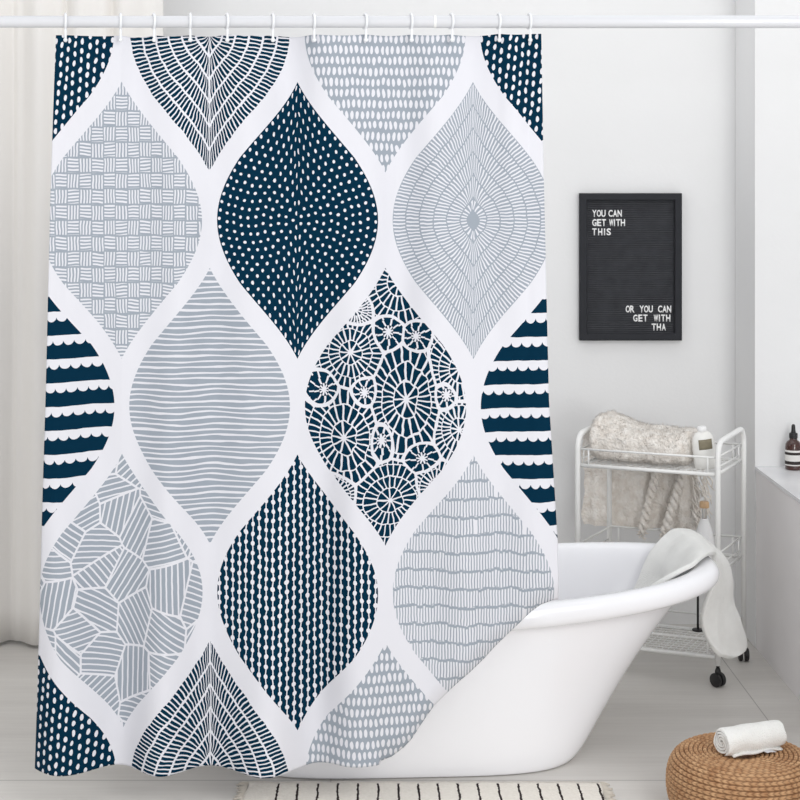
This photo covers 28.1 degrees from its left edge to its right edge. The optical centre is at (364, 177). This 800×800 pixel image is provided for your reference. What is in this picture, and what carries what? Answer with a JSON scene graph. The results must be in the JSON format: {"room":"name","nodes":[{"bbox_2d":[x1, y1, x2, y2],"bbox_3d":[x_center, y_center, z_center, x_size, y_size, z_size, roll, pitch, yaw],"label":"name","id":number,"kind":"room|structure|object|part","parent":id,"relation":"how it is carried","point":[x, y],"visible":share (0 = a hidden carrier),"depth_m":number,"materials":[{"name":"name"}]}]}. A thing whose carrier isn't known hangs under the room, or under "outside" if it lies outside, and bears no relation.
{"room":"bathroom","nodes":[
{"label":"bathroom","id":0,"kind":"room"},
{"bbox_2d":[0,624,799,799],"bbox_3d":[0.050,1.530,2.200,4.500,0.060,6.800,0,0,0],"label":"floor","id":1,"kind":"structure","parent":0,"point":[661,701],"depth_m":4.35,"materials":[{"name":"grey tile"}]},
{"bbox_2d":[0,0,163,644],"bbox_3d":[-1.177,0.168,5.129,1.062,2.640,0.070,0,0,0],"label":"drape","id":2,"kind":"object","parent":1,"relation":"on","point":[27,55],"visible":0.29,"depth_m":5.12,"materials":[{"name":"white fabric"}]},
{"bbox_2d":[233,781,615,799],"bbox_3d":[0.145,1.496,3.652,0.929,0.007,0.624,0,0,0],"label":"bath rug","id":3,"kind":"object","parent":1,"relation":"on","point":[257,790],"visible":1,"depth_m":3.90,"materials":[{"name":"white fabric"}]},
{"bbox_2d":[280,542,719,778],"bbox_3d":[0.100,1.262,4.305,1.704,0.472,0.718,0,0,-3],"label":"bathtub","id":4,"kind":"object","parent":1,"relation":"on","point":[532,703],"visible":0.43,"depth_m":4.02,"materials":[{"name":"white ceramic"}]},
{"bbox_2d":[634,528,746,658],"bbox_3d":[0.823,1.159,4.376,0.259,0.357,0.519,0,0,36],"label":"bath towel","id":5,"kind":"object","parent":4,"relation":"on","point":[679,550],"visible":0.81,"depth_m":4.42,"materials":[{"name":"white fabric"}]},
{"bbox_2d":[575,425,749,687],"bbox_3d":[0.911,1.134,4.927,0.497,0.733,0.329,0,0,23],"label":"utility cart","id":6,"kind":"object","parent":1,"relation":"on","point":[717,679],"visible":0.5,"depth_m":4.88,"materials":[{"name":"white metal"}]},
{"bbox_3d":[0.717,1.103,5.007,0.016,0.671,0.300,0,0,28],"label":"frame","id":7,"kind":"part","parent":6,"relation":"part of","materials":[{"name":"white metal"}]},
{"bbox_2d":[581,409,714,540],"bbox_3d":[0.847,0.936,4.982,0.433,0.425,0.302,0,0,23],"label":"fringed throw","id":8,"kind":"object","parent":6,"relation":"in","point":[642,500],"visible":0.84,"depth_m":5.04,"materials":[{"name":"beige fabric"}]},
{"bbox_2d":[580,442,741,476],"bbox_3d":[0.912,0.853,4.926,0.446,0.059,0.281,0,0,22],"label":"shelf","id":9,"kind":"object","parent":6,"relation":"on","point":[719,460],"depth_m":4.83,"materials":[{"name":"white metal"}]},
{"bbox_2d":[581,525,741,565],"bbox_3d":[0.912,1.146,4.926,0.446,0.069,0.281,0,0,22],"label":"basket","id":10,"kind":"object","parent":6,"relation":"on","point":[735,556],"depth_m":4.98,"materials":[{"name":"white metal"}]},
{"bbox_2d":[640,610,741,658],"bbox_3d":[0.912,1.393,4.926,0.446,0.059,0.281,0,0,22],"label":"shelf","id":11,"kind":"object","parent":6,"relation":"on","point":[648,649],"depth_m":4.83,"materials":[{"name":"white metal"}]},
{"bbox_2d":[692,596,702,631],"bbox_3d":[1.039,1.313,4.996,0.036,0.200,0.036,0,0,0],"label":"stand","id":12,"kind":"object","parent":6,"relation":"on","point":[697,629],"visible":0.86,"depth_m":4.99,"materials":[{"name":"black plastic"}]},
{"bbox_3d":[1.039,1.310,4.996,0.007,0.194,0.007,0,0,0],"label":"rod","id":13,"kind":"part","parent":12,"relation":"part of","materials":[{"name":"black plastic"}]},
{"bbox_2d":[692,426,714,469],"bbox_3d":[1.023,0.812,4.823,0.076,0.131,0.045,0,0,-13],"label":"lotion bottle","id":14,"kind":"object","parent":6,"relation":"on","point":[703,443],"visible":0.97,"depth_m":4.81,"materials":[{"name":"white plastic"}]},
{"bbox_2d":[696,501,714,558],"bbox_3d":[1.034,1.079,4.876,0.074,0.186,0.074,0,0,0],"label":"bottle","id":15,"kind":"object","parent":6,"relation":"on","point":[704,528],"visible":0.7,"depth_m":4.86,"materials":[{"name":"white plastic"}]},
{"bbox_3d":[1.109,1.103,4.845,0.016,0.671,0.300,0,0,28],"label":"frame","id":16,"kind":"part","parent":6,"relation":"part of","materials":[{"name":"white metal"}]},
{"bbox_2d":[665,732,799,799],"bbox_3d":[0.889,1.425,3.765,0.358,0.154,0.358,0,0,-35],"label":"woven pouf","id":17,"kind":"object","parent":1,"relation":"on","point":[695,770],"visible":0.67,"depth_m":3.67,"materials":[{"name":"wicker"}]},
{"bbox_2d":[713,720,786,757],"bbox_3d":[0.909,1.318,3.765,0.169,0.066,0.074,0,0,-24],"label":"rolled towel","id":18,"kind":"object","parent":17,"relation":"on","point":[735,741],"visible":1,"depth_m":3.74,"materials":[{"name":"white fabric"}]},
{"bbox_2d":[163,0,734,623],"bbox_3d":[0.050,0.150,5.440,4.500,2.700,0.120,0,0,0],"label":"wall","id":19,"kind":"structure","parent":0,"point":[626,110],"depth_m":5.38,"materials":[{"name":"white paint"}]},
{"bbox_2d":[579,193,681,340],"bbox_3d":[0.890,0.297,5.365,0.341,0.493,0.028,0,0,0],"label":"letter board","id":20,"kind":"object","parent":19,"relation":"attached to","point":[630,244],"visible":1,"depth_m":5.37,"materials":[{"name":"grey"}]},
{"bbox_2d":[735,0,799,646],"bbox_3d":[1.672,0.150,5.243,0.856,2.700,0.274,0,0,0],"label":"wall","id":21,"kind":"structure","parent":0,"point":[767,60],"depth_m":5.11,"materials":[{"name":"white paint"}]},
{"bbox_2d":[755,466,799,502],"bbox_3d":[1.672,0.926,3.853,0.856,0.012,2.506,0,0,0],"label":"ledge","id":22,"kind":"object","parent":21,"relation":"attached to","point":[788,481],"depth_m":4.92,"materials":[{"name":"white stone"}]},
{"bbox_2d":[785,424,799,470],"bbox_3d":[1.353,0.849,5.052,0.053,0.143,0.053,0,0,0],"label":"dropper bottle","id":23,"kind":"object","parent":22,"relation":"on","point":[792,446],"visible":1,"depth_m":5.03,"materials":[{"name":"brown glass"}]},
{"bbox_3d":[1.353,0.791,5.052,0.016,0.029,0.016,0,0,0],"label":"dropper bulb","id":24,"kind":"part","parent":23,"relation":"part of","materials":[{"name":"black plastic"}]},
{"bbox_2d":[756,471,799,699],"bbox_3d":[1.674,1.216,3.853,0.852,0.568,2.506,0,0,0],"label":"wall ledge","id":25,"kind":"object","parent":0,"point":[777,513],"visible":1,"depth_m":4.83,"materials":[{"name":"paint"}]},
{"bbox_3d":[-2.140,0.150,3.490,0.120,2.700,3.780,0,0,0],"label":"wall","id":26,"kind":"structure","parent":0,"visible":0},
{"bbox_2d":[0,15,799,27],"bbox_3d":[0.010,-0.370,3.794,4.180,0.060,0.060,0,0,0],"label":"curtain rod","id":27,"kind":"object","parent":26,"relation":"attached to","point":[436,21],"visible":1,"depth_m":3.78,"materials":[{"name":"white metal"}]},
{"bbox_2d":[63,13,67,41],"bbox_3d":[-0.710,-0.357,3.794,0.011,0.071,0.043,0,0,-13],"label":"curtain hook","id":28,"kind":"object","parent":27,"relation":"hanging from","point":[65,39],"visible":1,"depth_m":3.78,"materials":[{"name":"white plastic"}]},
{"bbox_2d":[35,34,558,777],"bbox_3d":[-0.163,0.533,3.796,1.247,1.751,0.090,0,0,0],"label":"shower curtain","id":29,"kind":"object","parent":28,"relation":"hanging from","point":[298,474],"visible":1,"depth_m":3.80,"materials":[{"name":"fabric"}]},
{"bbox_2d":[118,13,122,41],"bbox_3d":[-0.580,-0.357,3.794,0.011,0.071,0.043,0,0,-10],"label":"curtain hook","id":30,"kind":"object","parent":27,"relation":"hanging from","point":[120,39],"visible":1,"depth_m":3.78,"materials":[{"name":"white plastic"}]},
{"bbox_2d":[151,13,155,41],"bbox_3d":[-0.501,-0.357,3.794,0.011,0.071,0.043,0,0,-17],"label":"curtain hook","id":31,"kind":"object","parent":27,"relation":"hanging from","point":[153,14],"visible":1,"depth_m":3.78,"materials":[{"name":"white plastic"}]},
{"bbox_2d":[188,13,192,41],"bbox_3d":[-0.414,-0.357,3.794,0.011,0.071,0.043,0,0,-9],"label":"curtain hook","id":32,"kind":"object","parent":27,"relation":"hanging from","point":[190,39],"visible":1,"depth_m":3.78,"materials":[{"name":"white plastic"}]},
{"bbox_2d":[225,13,229,41],"bbox_3d":[-0.328,-0.357,3.794,0.011,0.071,0.043,0,0,-15],"label":"curtain hook","id":33,"kind":"object","parent":27,"relation":"hanging from","point":[227,39],"visible":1,"depth_m":3.78,"materials":[{"name":"white plastic"}]},
{"bbox_2d":[270,13,274,41],"bbox_3d":[-0.220,-0.357,3.794,0.011,0.071,0.043,0,0,-13],"label":"curtain hook","id":34,"kind":"object","parent":27,"relation":"hanging from","point":[272,14],"visible":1,"depth_m":3.78,"materials":[{"name":"white plastic"}]},
{"bbox_2d":[312,13,316,41],"bbox_3d":[-0.121,-0.357,3.794,0.011,0.071,0.043,0,0,-9],"label":"curtain hook","id":35,"kind":"object","parent":27,"relation":"hanging from","point":[314,39],"visible":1,"depth_m":3.78,"materials":[{"name":"white plastic"}]},
{"bbox_2d":[362,13,367,41],"bbox_3d":[0.000,-0.357,3.794,0.011,0.071,0.043,0,0,-15],"label":"curtain hook","id":36,"kind":"object","parent":27,"relation":"hanging from","point":[364,14],"visible":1,"depth_m":3.78,"materials":[{"name":"white plastic"}]},
{"bbox_2d":[409,13,413,41],"bbox_3d":[0.109,-0.357,3.794,0.011,0.071,0.043,0,0,-8],"label":"curtain hook","id":37,"kind":"object","parent":27,"relation":"hanging from","point":[410,14],"visible":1,"depth_m":3.78,"materials":[{"name":"white plastic"}]},
{"bbox_2d":[448,13,454,41],"bbox_3d":[0.204,-0.357,3.794,0.011,0.071,0.043,0,0,-14],"label":"curtain hook","id":38,"kind":"object","parent":27,"relation":"hanging from","point":[451,14],"visible":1,"depth_m":3.78,"materials":[{"name":"white plastic"}]},
{"bbox_2d":[496,13,501,41],"bbox_3d":[0.317,-0.357,3.794,0.011,0.071,0.043,0,0,-9],"label":"curtain hook","id":39,"kind":"object","parent":27,"relation":"hanging from","point":[499,39],"visible":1,"depth_m":3.78,"materials":[{"name":"white plastic"}]},
{"bbox_2d":[527,13,532,41],"bbox_3d":[0.390,-0.357,3.794,0.011,0.071,0.043,0,0,-9],"label":"curtain hook","id":40,"kind":"object","parent":27,"relation":"hanging from","point":[529,14],"visible":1,"depth_m":3.78,"materials":[{"name":"white plastic"}]}
]}

